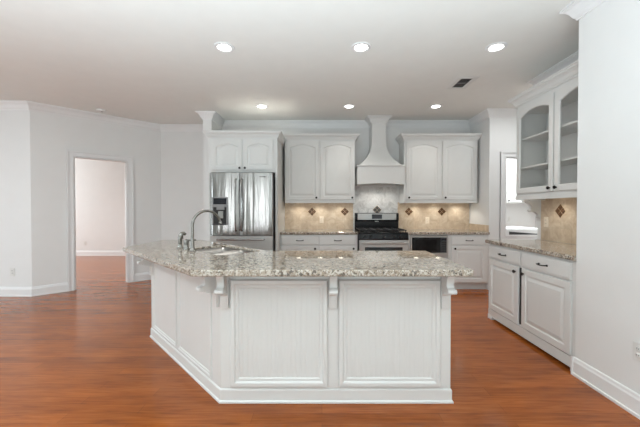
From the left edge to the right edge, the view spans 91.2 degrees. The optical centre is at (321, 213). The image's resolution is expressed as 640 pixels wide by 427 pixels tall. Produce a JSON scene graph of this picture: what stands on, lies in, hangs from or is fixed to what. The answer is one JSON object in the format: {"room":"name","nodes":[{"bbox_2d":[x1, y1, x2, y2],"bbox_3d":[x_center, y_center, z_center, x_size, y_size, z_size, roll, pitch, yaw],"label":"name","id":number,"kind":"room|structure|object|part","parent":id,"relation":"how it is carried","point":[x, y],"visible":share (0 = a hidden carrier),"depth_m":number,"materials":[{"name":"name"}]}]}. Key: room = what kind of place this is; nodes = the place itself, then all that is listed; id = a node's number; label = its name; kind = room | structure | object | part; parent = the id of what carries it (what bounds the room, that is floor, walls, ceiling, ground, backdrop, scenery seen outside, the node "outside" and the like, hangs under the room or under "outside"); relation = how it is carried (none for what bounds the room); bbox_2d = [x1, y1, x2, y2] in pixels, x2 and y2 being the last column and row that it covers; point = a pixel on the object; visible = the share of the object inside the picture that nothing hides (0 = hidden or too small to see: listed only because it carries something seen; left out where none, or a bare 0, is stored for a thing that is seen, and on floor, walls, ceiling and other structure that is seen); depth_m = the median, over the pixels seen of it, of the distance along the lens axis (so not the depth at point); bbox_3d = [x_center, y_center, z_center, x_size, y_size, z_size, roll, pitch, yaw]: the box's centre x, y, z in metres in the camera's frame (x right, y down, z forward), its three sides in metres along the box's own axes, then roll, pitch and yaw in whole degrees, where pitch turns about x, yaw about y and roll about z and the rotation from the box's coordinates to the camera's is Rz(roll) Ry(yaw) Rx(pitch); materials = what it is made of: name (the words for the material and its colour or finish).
{"room":"kitchen","nodes":[
{"label":"kitchen","id":0,"kind":"room"},
{"bbox_2d":[0,110,31,286],"bbox_3d":[-6.640,-0.199,4.610,4.820,2.813,0.120,0,1,0],"label":"wall","id":1,"kind":"structure","parent":0,"point":[15,171],"depth_m":4.55,"materials":[{"name":"white paint"}]},
{"bbox_2d":[10,268,14,275],"bbox_3d":[-4.510,0.853,4.560,0.072,0.116,0.009,0,1,0],"label":"wall outlet","id":2,"kind":"object","parent":1,"relation":"attached to","point":[12,270],"visible":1,"depth_m":4.56,"materials":[{"name":"white plastic"}]},
{"bbox_2d":[0,282,67,296],"bbox_3d":[-6.412,1.137,4.698,4.976,0.138,0.308,0,1,0],"label":"baseboard","id":3,"kind":"structure","parent":1,"relation":"attached to","point":[60,287],"depth_m":4.57,"materials":[{"name":"white wood"}]},
{"bbox_2d":[30,110,161,286],"bbox_3d":[-3.642,-0.207,5.210,1.864,2.813,0.120,-1,1,-44],"label":"wall","id":4,"kind":"structure","parent":0,"point":[51,135],"depth_m":4.82,"materials":[{"name":"white paint"}]},
{"bbox_2d":[66,150,133,291],"bbox_3d":[-3.648,0.108,5.186,0.905,2.182,0.152,-1,1,-44],"label":"door frame","id":5,"kind":"structure","parent":4,"relation":"in","point":[71,155],"depth_m":5.01,"materials":[{"name":"white wood"}]},
{"bbox_2d":[134,272,150,281],"bbox_3d":[-2.530,1.127,5.408,1.530,0.138,0.791,0,1,0],"label":"baseboard","id":6,"kind":"structure","parent":4,"relation":"attached to","point":[139,276],"depth_m":5.56,"materials":[{"name":"white wood"}]},
{"bbox_2d":[0,101,516,131],"bbox_3d":[-2.200,-1.556,5.104,13.400,0.112,1.323,0,1,0],"label":"trim","id":7,"kind":"structure","parent":4,"relation":"attached to","point":[487,113],"depth_m":5.44,"materials":[{"name":"white wood"}]},
{"bbox_2d":[75,158,124,250],"bbox_3d":[-5.975,-0.254,8.577,6.150,2.813,0.120,0,1,0],"label":"wall","id":8,"kind":"structure","parent":0,"point":[99,185],"depth_m":8.52,"materials":[{"name":"white paint"}]},
{"bbox_2d":[76,251,124,255],"bbox_3d":[-5.960,1.084,8.524,5.880,0.138,0.024,0,1,0],"label":"baseboard","id":9,"kind":"structure","parent":8,"relation":"attached to","point":[78,253],"depth_m":8.52,"materials":[{"name":"white wood"}]},
{"bbox_2d":[161,132,203,239],"bbox_3d":[-2.435,-0.216,5.845,1.070,2.813,0.120,0,1,0],"label":"wall","id":10,"kind":"structure","parent":0,"point":[181,152],"depth_m":5.78,"materials":[{"name":"white paint"}]},
{"bbox_2d":[203,120,221,240],"bbox_3d":[-1.833,-0.211,5.461,0.135,2.813,0.887,0,1,0],"label":"wall","id":11,"kind":"structure","parent":0,"point":[207,124],"depth_m":5.01,"materials":[{"name":"white paint"}]},
{"bbox_2d":[0,0,578,123],"bbox_3d":[-2.100,-1.609,1.928,14.200,0.080,13.500,0,1,0],"label":"ceiling","id":12,"kind":"structure","parent":0,"point":[153,61],"depth_m":3.16,"materials":[{"name":"white paint"}]},
{"bbox_2d":[96,108,106,112],"bbox_3d":[-3.420,-1.588,4.859,0.132,0.040,0.132,0,1,0],"label":"smoke detector","id":13,"kind":"object","parent":12,"relation":"attached to","point":[98,109],"visible":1,"depth_m":4.83,"materials":[{"name":"white plastic"}]},
{"bbox_2d":[214,42,234,52],"bbox_3d":[-0.930,-1.578,2.978,0.191,0.010,0.191,0,1,0],"label":"recessed light","id":14,"kind":"object","parent":12,"relation":"in","point":[225,47],"visible":1,"depth_m":2.97,"materials":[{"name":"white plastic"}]},
{"bbox_2d":[255,104,267,108],"bbox_3d":[-0.900,-1.601,4.688,0.191,0.010,0.191,0,1,0],"label":"recessed light","id":15,"kind":"object","parent":12,"relation":"in","point":[261,106],"visible":1,"depth_m":4.68,"materials":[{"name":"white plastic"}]},
{"bbox_2d":[343,104,354,108],"bbox_3d":[0.405,-1.601,4.688,0.191,0.010,0.191,0,1,0],"label":"recessed light","id":16,"kind":"object","parent":12,"relation":"in","point":[347,106],"visible":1,"depth_m":4.68,"materials":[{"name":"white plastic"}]},
{"bbox_2d":[351,42,370,52],"bbox_3d":[0.372,-1.578,2.978,0.191,0.010,0.191,0,1,0],"label":"recessed light","id":17,"kind":"object","parent":12,"relation":"in","point":[359,47],"visible":1,"depth_m":2.97,"materials":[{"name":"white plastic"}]},
{"bbox_2d":[429,104,442,108],"bbox_3d":[1.704,-1.601,4.688,0.191,0.010,0.191,0,1,0],"label":"recessed light","id":18,"kind":"object","parent":12,"relation":"in","point":[435,106],"visible":1,"depth_m":4.68,"materials":[{"name":"white glass"}]},
{"bbox_2d":[446,76,479,88],"bbox_3d":[1.705,-1.590,3.818,0.250,0.008,0.390,0,1,0],"label":"ceiling vent","id":19,"kind":"object","parent":12,"relation":"in","point":[461,82],"visible":1,"depth_m":3.79,"materials":[{"name":"white plastic"}]},
{"bbox_2d":[485,42,507,52],"bbox_3d":[1.655,-1.578,2.978,0.191,0.010,0.191,0,1,0],"label":"recessed light","id":20,"kind":"object","parent":12,"relation":"in","point":[498,46],"visible":1,"depth_m":2.97,"materials":[{"name":"white glass"}]},
{"bbox_2d":[0,256,639,426],"bbox_3d":[-2.100,1.237,4.668,14.200,0.060,8.100,0,1,0],"label":"floor","id":21,"kind":"structure","parent":0,"point":[85,356],"depth_m":2.32,"materials":[{"name":"brown wood"}]},
{"bbox_2d":[210,173,274,250],"bbox_3d":[-1.146,0.312,4.853,0.880,1.785,1.004,0,1,0],"label":"refrigerator","id":22,"kind":"object","parent":21,"relation":"on","point":[244,203],"visible":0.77,"depth_m":4.42,"materials":[{"name":"grey metal"}]},
{"bbox_3d":[-1.426,-0.080,4.398,0.110,0.056,0.018,0,1,0],"label":"spout","id":23,"kind":"part","parent":22,"relation":"part of","materials":[{"name":"grey plastic"}]},
{"bbox_3d":[-1.380,-0.133,4.459,0.412,0.885,0.095,0,1,0],"label":"door","id":24,"kind":"part","parent":22,"relation":"part of","materials":[{"name":"silver metal"}]},
{"bbox_3d":[-1.212,-0.119,4.384,0.023,0.752,0.077,0,1,0],"label":"handle","id":25,"kind":"part","parent":22,"relation":"part of","materials":[{"name":"silver metal"}]},
{"bbox_3d":[-1.146,0.365,4.391,0.682,0.022,0.068,0,1,0],"label":"handle","id":26,"kind":"part","parent":22,"relation":"part of","materials":[{"name":"silver metal"}]},
{"bbox_3d":[-1.146,0.724,4.470,0.880,0.810,0.097,0,1,0],"label":"freezer drawer","id":27,"kind":"part","parent":22,"relation":"part of","materials":[{"name":"silver metal"}]},
{"bbox_3d":[-1.132,-0.119,4.384,0.023,0.752,0.077,0,1,0],"label":"handle","id":28,"kind":"part","parent":22,"relation":"part of","materials":[{"name":"silver metal"}]},
{"bbox_3d":[-0.937,-0.133,4.459,0.462,0.885,0.095,0,1,0],"label":"door","id":29,"kind":"part","parent":22,"relation":"part of","materials":[{"name":"silver metal"}]},
{"bbox_2d":[203,130,285,250],"bbox_3d":[-1.177,-0.006,5.048,1.163,2.415,0.981,0,1,0],"label":"tall cabinet","id":30,"kind":"object","parent":21,"relation":"on","point":[230,151],"visible":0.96,"depth_m":4.59,"materials":[{"name":"white wood"}]},
{"bbox_3d":[-1.651,0.293,5.083,0.035,1.815,0.918,0,1,0],"label":"panel","id":31,"kind":"part","parent":30,"relation":"part of","materials":[{"name":"white wood"}]},
{"bbox_3d":[-1.394,-0.860,4.599,0.438,0.445,0.019,0,1,0],"label":"door","id":32,"kind":"part","parent":30,"relation":"part of","materials":[{"name":"white wood"}]},
{"bbox_3d":[-1.163,-1.163,5.002,1.136,0.100,0.921,0,1,0],"label":"crown","id":33,"kind":"part","parent":30,"relation":"part of","materials":[{"name":"white wood"}]},
{"bbox_3d":[-0.938,-0.860,4.599,0.440,0.445,0.019,0,1,0],"label":"door","id":34,"kind":"part","parent":30,"relation":"part of","materials":[{"name":"white wood"}]},
{"bbox_3d":[-0.673,0.293,5.083,0.030,1.815,0.918,0,1,0],"label":"panel","id":35,"kind":"part","parent":30,"relation":"part of","materials":[{"name":"white wood"}]},
{"bbox_2d":[137,258,456,403],"bbox_3d":[-0.530,0.799,2.556,2.996,0.874,1.272,0,1,22],"label":"kitchen island","id":36,"kind":"object","parent":21,"relation":"on","point":[243,340],"visible":0.91,"depth_m":2.05,"materials":[{"name":"white wood"}]},
{"bbox_3d":[-1.434,0.753,2.837,0.012,0.742,0.625,-1,1,-44],"label":"molding","id":37,"kind":"part","parent":36,"relation":"part of","materials":[{"name":"white wood"}]},
{"bbox_3d":[-0.977,0.759,2.368,0.012,0.742,0.625,-1,1,-44],"label":"molding","id":38,"kind":"part","parent":36,"relation":"part of","materials":[{"name":"white wood"}]},
{"bbox_3d":[-0.281,0.783,2.046,0.638,0.704,0.022,0,1,0],"label":"panel molding","id":39,"kind":"part","parent":36,"relation":"part of","materials":[{"name":"white wood"}]},
{"bbox_3d":[-0.281,0.780,2.054,0.538,0.625,0.005,0,1,0],"label":"beadboard panel","id":40,"kind":"part","parent":36,"relation":"part of","materials":[{"name":"white wood"}]},
{"bbox_2d":[123,240,473,276],"bbox_3d":[-0.484,0.339,2.746,2.764,0.040,1.818,0,1,0],"label":"island countertop","id":41,"kind":"structure","parent":36,"relation":"on","point":[256,263],"depth_m":2.10,"materials":[{"name":"stone"}]},
{"bbox_2d":[177,232,185,247],"bbox_3d":[-1.293,0.242,2.883,0.084,0.150,0.058,0,1,-25],"label":"sprayer","id":42,"kind":"object","parent":41,"relation":"on","point":[180,236],"visible":0.99,"depth_m":2.87,"materials":[{"name":"silver metal"}]},
{"bbox_2d":[183,239,195,249],"bbox_3d":[-1.181,0.273,2.789,0.053,0.092,0.112,1,1,36],"label":"handle","id":43,"kind":"object","parent":41,"relation":"on","point":[186,241],"visible":0.92,"depth_m":2.75,"materials":[{"name":"silver metal"}]},
{"bbox_2d":[189,210,221,250],"bbox_3d":[-1.025,0.142,2.760,0.062,0.354,0.303,1,1,41],"label":"kitchen faucet","id":44,"kind":"object","parent":41,"relation":"on","point":[192,245],"visible":1,"depth_m":2.67,"materials":[{"name":"silver metal"}]},
{"bbox_3d":[-1.016,0.097,2.758,0.276,0.264,0.025,-1,1,-45],"label":"spout","id":45,"kind":"part","parent":44,"relation":"part of","materials":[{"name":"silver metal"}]},
{"bbox_2d":[196,247,250,254],"bbox_3d":[-0.877,0.441,2.771,0.644,0.203,0.384,1,1,45],"label":"sink","id":46,"kind":"object","parent":41,"relation":"in","point":[221,250],"visible":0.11,"depth_m":2.95,"materials":[{"name":"metal"}]},
{"bbox_3d":[-0.998,0.440,2.893,0.300,0.203,0.384,1,1,45],"label":"bowl","id":47,"kind":"part","parent":46,"relation":"part of","materials":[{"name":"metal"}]},
{"bbox_3d":[-0.762,0.443,2.657,0.320,0.203,0.384,1,1,45],"label":"bowl","id":48,"kind":"part","parent":46,"relation":"part of","materials":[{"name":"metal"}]},
{"bbox_3d":[-0.518,1.190,2.586,2.960,0.090,1.120,0,1,20],"label":"molding","id":49,"kind":"part","parent":36,"relation":"part of","materials":[{"name":"white wood"}]},
{"bbox_3d":[0.441,0.780,2.054,0.568,0.625,0.005,0,1,0],"label":"beadboard panel","id":50,"kind":"part","parent":36,"relation":"part of","materials":[{"name":"white wood"}]},
{"bbox_3d":[0.441,0.783,2.046,0.668,0.704,0.022,0,1,0],"label":"panel molding","id":51,"kind":"part","parent":36,"relation":"part of","materials":[{"name":"white wood"}]},
{"bbox_2d":[280,235,357,250],"bbox_3d":[-0.048,0.762,5.201,1.210,0.874,0.696,0,1,0],"label":"base cabinet","id":52,"kind":"object","parent":21,"relation":"on","point":[287,242],"visible":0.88,"depth_m":4.89,"materials":[{"name":"white wood"}]},
{"bbox_3d":[-0.345,0.420,4.896,0.572,0.137,0.021,0,1,0],"label":"drawer","id":53,"kind":"part","parent":52,"relation":"part of","materials":[{"name":"white wood"}]},
{"bbox_3d":[-0.345,0.792,4.902,0.572,0.572,0.019,0,1,0],"label":"door","id":54,"kind":"part","parent":52,"relation":"part of","materials":[{"name":"white wood"}]},
{"bbox_2d":[280,229,357,234],"bbox_3d":[-0.049,0.305,5.204,1.212,0.040,0.655,0,1,0],"label":"countertop","id":55,"kind":"structure","parent":52,"relation":"on","point":[286,231],"depth_m":4.88,"materials":[{"name":"stone"}]},
{"bbox_3d":[0.248,0.420,4.896,0.578,0.137,0.021,0,1,0],"label":"drawer","id":56,"kind":"part","parent":52,"relation":"part of","materials":[{"name":"white wood"}]},
{"bbox_3d":[0.248,0.792,4.902,0.578,0.572,0.019,0,1,0],"label":"door","id":57,"kind":"part","parent":52,"relation":"part of","materials":[{"name":"white wood"}]},
{"bbox_2d":[355,213,408,250],"bbox_3d":[0.952,0.598,5.128,0.758,1.205,0.741,0,1,0],"label":"range","id":58,"kind":"object","parent":21,"relation":"on","point":[376,231],"visible":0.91,"depth_m":4.83,"materials":[{"name":"grey metal"}]},
{"bbox_3d":[0.952,0.056,5.426,0.668,0.111,0.009,0,1,0],"label":"steel panel","id":59,"kind":"part","parent":58,"relation":"part of","materials":[{"name":"silver metal"}]},
{"bbox_2d":[355,230,407,233],"bbox_3d":[0.952,0.290,5.160,0.758,0.049,0.660,0,1,0],"label":"cooktop","id":60,"kind":"object","parent":58,"relation":"in","point":[359,231],"depth_m":4.87,"materials":[{"name":"metal"}]},
{"bbox_3d":[0.952,0.682,4.843,0.758,0.545,0.050,0,1,0],"label":"oven door","id":61,"kind":"part","parent":58,"relation":"part of","materials":[{"name":"silver metal"}]},
{"bbox_3d":[0.952,0.361,4.836,0.758,0.087,0.058,0,1,0],"label":"control panel","id":62,"kind":"part","parent":58,"relation":"part of","materials":[{"name":"black metal"}]},
{"bbox_3d":[0.952,0.453,4.786,0.680,0.025,0.061,0,1,0],"label":"handle","id":63,"kind":"part","parent":58,"relation":"part of","materials":[{"name":"silver metal"}]},
{"bbox_2d":[408,235,448,259],"bbox_3d":[1.665,0.762,5.201,0.660,0.874,0.696,0,1,0],"label":"base cabinet","id":64,"kind":"object","parent":21,"relation":"on","point":[408,235],"visible":0.02,"depth_m":4.91,"materials":[{"name":"white wood"}]},
{"bbox_2d":[410,235,447,257],"bbox_3d":[1.676,0.516,5.104,0.588,0.341,0.448,0,1,0],"label":"microwave","id":65,"kind":"object","parent":64,"relation":"in","point":[435,244],"visible":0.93,"depth_m":4.88,"materials":[{"name":"grey plastic"}]},
{"bbox_3d":[1.628,0.494,4.895,0.444,0.237,0.028,0,1,0],"label":"door","id":66,"kind":"part","parent":65,"relation":"part of","materials":[{"name":"black glass"}]},
{"bbox_3d":[1.899,0.494,4.895,0.094,0.237,0.028,0,1,0],"label":"control panel","id":67,"kind":"part","parent":65,"relation":"part of","materials":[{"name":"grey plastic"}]},
{"bbox_2d":[404,229,489,234],"bbox_3d":[1.973,0.305,5.204,1.280,0.040,0.655,0,1,0],"label":"countertop","id":68,"kind":"structure","parent":64,"relation":"on","point":[410,231],"depth_m":4.88,"materials":[{"name":"stone"}]},
{"bbox_2d":[449,235,488,288],"bbox_3d":[2.304,0.762,5.201,0.612,0.874,0.696,0,1,0],"label":"base cabinet","id":69,"kind":"object","parent":21,"relation":"on","point":[470,251],"visible":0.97,"depth_m":4.89,"materials":[{"name":"white wood"}]},
{"bbox_3d":[2.300,0.420,4.896,0.545,0.137,0.021,0,1,0],"label":"drawer","id":70,"kind":"part","parent":69,"relation":"part of","materials":[{"name":"white wood"}]},
{"bbox_3d":[2.300,0.792,4.902,0.545,0.572,0.019,0,1,0],"label":"door","id":71,"kind":"part","parent":69,"relation":"part of","materials":[{"name":"white wood"}]},
{"bbox_2d":[506,226,536,239],"bbox_3d":[3.475,0.723,5.693,0.690,0.940,0.755,0,1,0],"label":"washing machine","id":72,"kind":"object","parent":21,"relation":"on","point":[512,232],"visible":0.07,"depth_m":5.34,"materials":[{"name":"white metal"}]},
{"bbox_3d":[3.475,0.331,5.358,0.690,0.132,0.035,0,1,0],"label":"control panel","id":73,"kind":"part","parent":72,"relation":"part of","materials":[{"name":"white ceramic"}]},
{"bbox_2d":[488,244,575,370],"bbox_3d":[2.237,0.792,3.036,0.671,0.874,1.269,0,1,0],"label":"base cabinet","id":74,"kind":"object","parent":21,"relation":"on","point":[531,294],"visible":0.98,"depth_m":2.83,"materials":[{"name":"white wood"}]},
{"bbox_3d":[1.950,0.814,3.376,0.019,0.572,0.542,0,1,0],"label":"door","id":75,"kind":"part","parent":74,"relation":"part of","materials":[{"name":"white wood"}]},
{"bbox_3d":[1.950,0.441,3.356,0.021,0.137,0.570,0,1,0],"label":"drawer","id":76,"kind":"part","parent":74,"relation":"part of","materials":[{"name":"white wood"}]},
{"bbox_2d":[485,240,575,260],"bbox_3d":[2.244,0.335,3.044,0.636,0.040,1.302,0,1,0],"label":"countertop","id":77,"kind":"structure","parent":74,"relation":"on","point":[550,248],"depth_m":3.00,"materials":[{"name":"stone"}]},
{"bbox_3d":[1.950,0.450,2.748,0.021,0.137,0.603,0,1,0],"label":"drawer","id":78,"kind":"part","parent":74,"relation":"part of","materials":[{"name":"white wood"}]},
{"bbox_3d":[1.950,0.822,2.751,0.019,0.572,0.599,0,1,0],"label":"door","id":79,"kind":"part","parent":74,"relation":"part of","materials":[{"name":"white wood"}]},
{"bbox_2d":[222,128,469,222],"bbox_3d":[0.424,-0.214,5.721,4.379,2.813,0.367,0,1,0],"label":"wall","id":80,"kind":"structure","parent":0,"point":[362,143],"depth_m":5.52,"materials":[{"name":"white paint"}]},
{"bbox_2d":[284,133,359,202],"bbox_3d":[0.002,-0.744,5.324,1.233,1.138,0.408,0,1,0],"label":"upper cabinet","id":81,"kind":"object","parent":80,"relation":"attached to","point":[319,167],"visible":1,"depth_m":5.17,"materials":[{"name":"white wood"}]},
{"bbox_3d":[-0.324,-0.712,5.181,0.542,0.968,0.019,0,1,0],"label":"door","id":82,"kind":"part","parent":81,"relation":"part of","materials":[{"name":"white wood"}]},
{"bbox_3d":[-0.034,-0.195,5.200,1.163,0.045,0.020,0,1,0],"label":"light rail","id":83,"kind":"part","parent":81,"relation":"part of","materials":[{"name":"white wood"}]},
{"bbox_3d":[0.002,-1.262,5.317,1.233,0.100,0.408,0,1,0],"label":"crown","id":84,"kind":"part","parent":81,"relation":"part of","materials":[{"name":"white wood"}]},
{"bbox_3d":[0.255,-0.712,5.181,0.560,0.968,0.019,0,1,0],"label":"door","id":85,"kind":"part","parent":81,"relation":"part of","materials":[{"name":"white wood"}]},
{"bbox_2d":[353,187,397,229],"bbox_3d":[0.942,0.065,5.535,0.787,1.060,0.012,0,1,0],"label":"tile","id":86,"kind":"structure","parent":80,"relation":"attached to","point":[367,199],"depth_m":5.53,"materials":[{"name":"stone"}]},
{"bbox_2d":[373,206,380,212],"bbox_3d":[0.972,-0.063,5.525,0.158,0.158,0.006,0,1,0],"label":"mosaic tile inset","id":87,"kind":"structure","parent":86,"relation":"attached to","point":[376,209],"depth_m":5.52,"materials":[{"name":"brown tile"}]},
{"bbox_2d":[285,202,468,228],"bbox_3d":[0.973,0.042,5.535,3.256,0.478,0.012,0,1,0],"label":"wall tile","id":88,"kind":"structure","parent":80,"relation":"attached to","point":[297,216],"depth_m":5.53,"materials":[{"name":"tile"}]},
{"bbox_2d":[308,207,316,215],"bbox_3d":[-0.174,-0.033,5.525,0.158,0.158,0.006,0,1,0],"label":"mosaic tile inset","id":89,"kind":"structure","parent":88,"relation":"attached to","point":[312,211],"depth_m":5.52,"materials":[{"name":"brown tile"}]},
{"bbox_2d":[340,207,348,215],"bbox_3d":[0.402,-0.033,5.525,0.158,0.158,0.006,0,1,0],"label":"mosaic tile inset","id":90,"kind":"structure","parent":88,"relation":"attached to","point":[344,211],"depth_m":5.52,"materials":[{"name":"brown tile"}]},
{"bbox_2d":[404,207,412,215],"bbox_3d":[1.533,-0.033,5.525,0.158,0.158,0.006,0,1,0],"label":"mosaic tile inset","id":91,"kind":"structure","parent":88,"relation":"attached to","point":[408,211],"depth_m":5.52,"materials":[{"name":"brown tile"}]},
{"bbox_2d":[437,207,445,215],"bbox_3d":[2.113,-0.033,5.525,0.158,0.158,0.006,0,1,0],"label":"mosaic tile inset","id":92,"kind":"structure","parent":88,"relation":"attached to","point":[441,211],"depth_m":5.52,"materials":[{"name":"brown tile"}]},
{"bbox_2d":[355,116,404,185],"bbox_3d":[0.953,-1.046,5.288,0.784,1.137,0.472,0,1,0],"label":"range hood","id":93,"kind":"object","parent":80,"relation":"attached to","point":[378,167],"visible":0.98,"depth_m":5.12,"materials":[{"name":"white wood"}]},
{"bbox_3d":[0.953,-1.558,5.289,0.412,0.112,0.276,0,1,0],"label":"crown","id":94,"kind":"part","parent":93,"relation":"part of","materials":[{"name":"white wood"}]},
{"bbox_3d":[0.953,-0.779,5.292,0.784,0.028,0.472,0,1,0],"label":"ledge molding","id":95,"kind":"part","parent":93,"relation":"part of","materials":[{"name":"white wood"}]},
{"bbox_2d":[395,133,481,202],"bbox_3d":[1.970,-0.744,5.324,1.355,1.138,0.408,0,1,0],"label":"upper cabinet","id":96,"kind":"object","parent":80,"relation":"attached to","point":[439,167],"visible":1,"depth_m":5.17,"materials":[{"name":"white wood"}]},
{"bbox_3d":[1.679,-0.712,5.181,0.575,0.968,0.019,0,1,0],"label":"door","id":97,"kind":"part","parent":96,"relation":"part of","materials":[{"name":"white wood"}]},
{"bbox_3d":[1.970,-1.262,5.317,1.355,0.100,0.408,0,1,0],"label":"crown","id":98,"kind":"part","parent":96,"relation":"part of","materials":[{"name":"white wood"}]},
{"bbox_3d":[1.970,-0.195,5.200,1.215,0.045,0.020,0,1,0],"label":"light rail","id":99,"kind":"part","parent":96,"relation":"part of","materials":[{"name":"white wood"}]},
{"bbox_3d":[2.276,-0.712,5.181,0.563,0.968,0.019,0,1,0],"label":"door","id":100,"kind":"part","parent":96,"relation":"part of","materials":[{"name":"white wood"}]},
{"bbox_2d":[470,117,496,289],"bbox_3d":[2.674,-0.210,5.401,0.120,2.813,1.007,0,1,0],"label":"wall","id":101,"kind":"structure","parent":0,"point":[483,212],"depth_m":4.95,"materials":[{"name":"white paint"}]},
{"bbox_2d":[469,223,488,231],"bbox_3d":[2.608,0.233,5.223,0.012,0.105,0.639,0,1,0],"label":"wall tile","id":102,"kind":"object","parent":101,"relation":"attached to","point":[478,227],"depth_m":5.17,"materials":[{"name":"tile"}]},
{"bbox_2d":[496,117,516,239],"bbox_3d":[3.667,-0.204,4.958,1.866,2.813,0.120,0,1,0],"label":"wall","id":103,"kind":"structure","parent":0,"point":[506,126],"depth_m":4.88,"materials":[{"name":"white paint"}]},
{"bbox_2d":[500,151,515,239],"bbox_3d":[3.248,0.119,4.946,0.929,2.167,0.152,0,1,0],"label":"door frame","id":104,"kind":"structure","parent":103,"relation":"in","point":[504,155],"depth_m":4.88,"materials":[{"name":"white wood"}]},
{"bbox_2d":[506,204,534,227],"bbox_3d":[3.727,-0.229,6.808,1.986,2.813,0.120,0,1,0],"label":"wall","id":105,"kind":"structure","parent":0,"point":[519,215],"depth_m":6.75,"materials":[{"name":"white paint"}]},
{"bbox_2d":[506,159,526,203],"bbox_3d":[3.970,-0.669,6.550,1.240,0.920,0.379,0,1,0],"label":"laundry cabinet","id":106,"kind":"object","parent":105,"relation":"attached to","point":[511,194],"visible":0.28,"depth_m":6.40,"materials":[{"name":"white wood"}]},
{"bbox_2d":[537,221,575,244],"bbox_3d":[2.635,-0.178,3.061,0.120,2.813,1.354,0,1,0],"label":"wall","id":107,"kind":"structure","parent":0,"point":[538,222],"depth_m":3.71,"materials":[{"name":"white paint"}]},
{"bbox_2d":[522,200,540,220],"bbox_3d":[2.474,-0.035,3.702,0.200,0.240,0.064,0,1,0],"label":"bracket","id":108,"kind":"object","parent":107,"relation":"attached to","point":[534,205],"visible":1,"depth_m":3.68,"materials":[{"name":"white wood"}]},
{"bbox_2d":[508,60,578,199],"bbox_3d":[2.374,-0.728,3.027,0.398,1.165,1.297,0,1,0],"label":"upper cabinet","id":109,"kind":"object","parent":107,"relation":"attached to","point":[547,111],"visible":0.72,"depth_m":3.24,"materials":[{"name":"white wood"}]},
{"bbox_3d":[2.236,-0.697,3.304,0.019,0.955,0.567,0,1,0],"label":"door","id":110,"kind":"part","parent":109,"relation":"part of","materials":[{"name":"white wood"}]},
{"bbox_3d":[2.374,-1.261,3.019,0.398,0.100,1.297,0,1,0],"label":"crown","id":111,"kind":"part","parent":109,"relation":"part of","materials":[{"name":"white wood"}]},
{"bbox_3d":[2.246,-0.170,2.999,0.022,0.050,1.227,0,1,0],"label":"light rail","id":112,"kind":"part","parent":109,"relation":"part of","materials":[{"name":"white wood"}]},
{"bbox_2d":[521,156,576,168],"bbox_3d":[2.414,-0.506,2.995,0.291,0.018,1.185,0,1,0],"label":"shelf","id":113,"kind":"object","parent":109,"relation":"attached to","point":[569,162],"depth_m":3.23,"materials":[{"name":"paint"}]},
{"bbox_2d":[521,120,577,140],"bbox_3d":[2.414,-0.826,2.990,0.291,0.018,1.185,0,1,0],"label":"shelf","id":114,"kind":"object","parent":109,"relation":"attached to","point":[569,129],"depth_m":3.21,"materials":[{"name":"paint"}]},
{"bbox_3d":[2.567,-0.675,2.993,0.011,0.910,1.187,0,1,0],"label":"panel","id":115,"kind":"part","parent":109,"relation":"part of","materials":[{"name":"paint"}]},
{"bbox_3d":[2.236,-0.689,2.700,0.019,0.955,0.606,0,1,0],"label":"door","id":116,"kind":"part","parent":109,"relation":"part of","materials":[{"name":"white wood"}]},
{"bbox_2d":[541,197,576,243],"bbox_3d":[2.569,0.072,3.027,0.012,0.486,1.278,0,1,0],"label":"wall tile","id":117,"kind":"structure","parent":107,"relation":"attached to","point":[563,229],"depth_m":3.37,"materials":[{"name":"tile"}]},
{"bbox_2d":[544,217,548,226],"bbox_3d":[2.558,0.097,3.577,0.009,0.116,0.072,0,1,0],"label":"wall outlet","id":118,"kind":"object","parent":117,"relation":"attached to","point":[546,219],"visible":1,"depth_m":3.57,"materials":[{"name":"beige plastic"}]},
{"bbox_2d":[555,204,565,217],"bbox_3d":[2.560,-0.027,3.365,0.006,0.158,0.158,0,1,0],"label":"mosaic tile inset","id":119,"kind":"structure","parent":117,"relation":"attached to","point":[560,210],"depth_m":3.36,"materials":[{"name":"brown tile"}]},
{"bbox_2d":[575,0,639,393],"bbox_3d":[2.318,-0.120,-1.109,0.753,2.813,6.986,0,1,0],"label":"wall","id":120,"kind":"structure","parent":0,"point":[608,154],"depth_m":2.12,"materials":[{"name":"white paint"}]},
{"bbox_2d":[527,0,604,85],"bbox_3d":[2.207,-1.486,-0.002,2.145,0.112,8.643,0,1,17],"label":"trim","id":121,"kind":"structure","parent":120,"relation":"attached to","point":[577,9],"depth_m":2.39,"materials":[{"name":"white wood"}]},
{"bbox_2d":[571,356,573,373],"bbox_3d":[1.930,1.169,2.408,0.024,0.138,0.012,0,1,0],"label":"trim","id":122,"kind":"structure","parent":120,"relation":"attached to","point":[572,357],"depth_m":2.41,"materials":[{"name":"white wood"}]},
{"bbox_2d":[572,357,639,419],"bbox_3d":[1.930,1.216,-0.990,0.024,0.138,6.786,0,1,0],"label":"baseboard","id":123,"kind":"structure","parent":120,"relation":"attached to","point":[621,395],"depth_m":2.10,"materials":[{"name":"white wood"}]},
{"bbox_2d":[633,341,639,361],"bbox_3d":[1.937,0.850,1.917,0.009,0.116,0.072,0,1,0],"label":"wall outlet","id":124,"kind":"object","parent":120,"relation":"attached to","point":[636,346],"visible":1,"depth_m":1.93,"materials":[{"name":"white plastic"}]}
]}

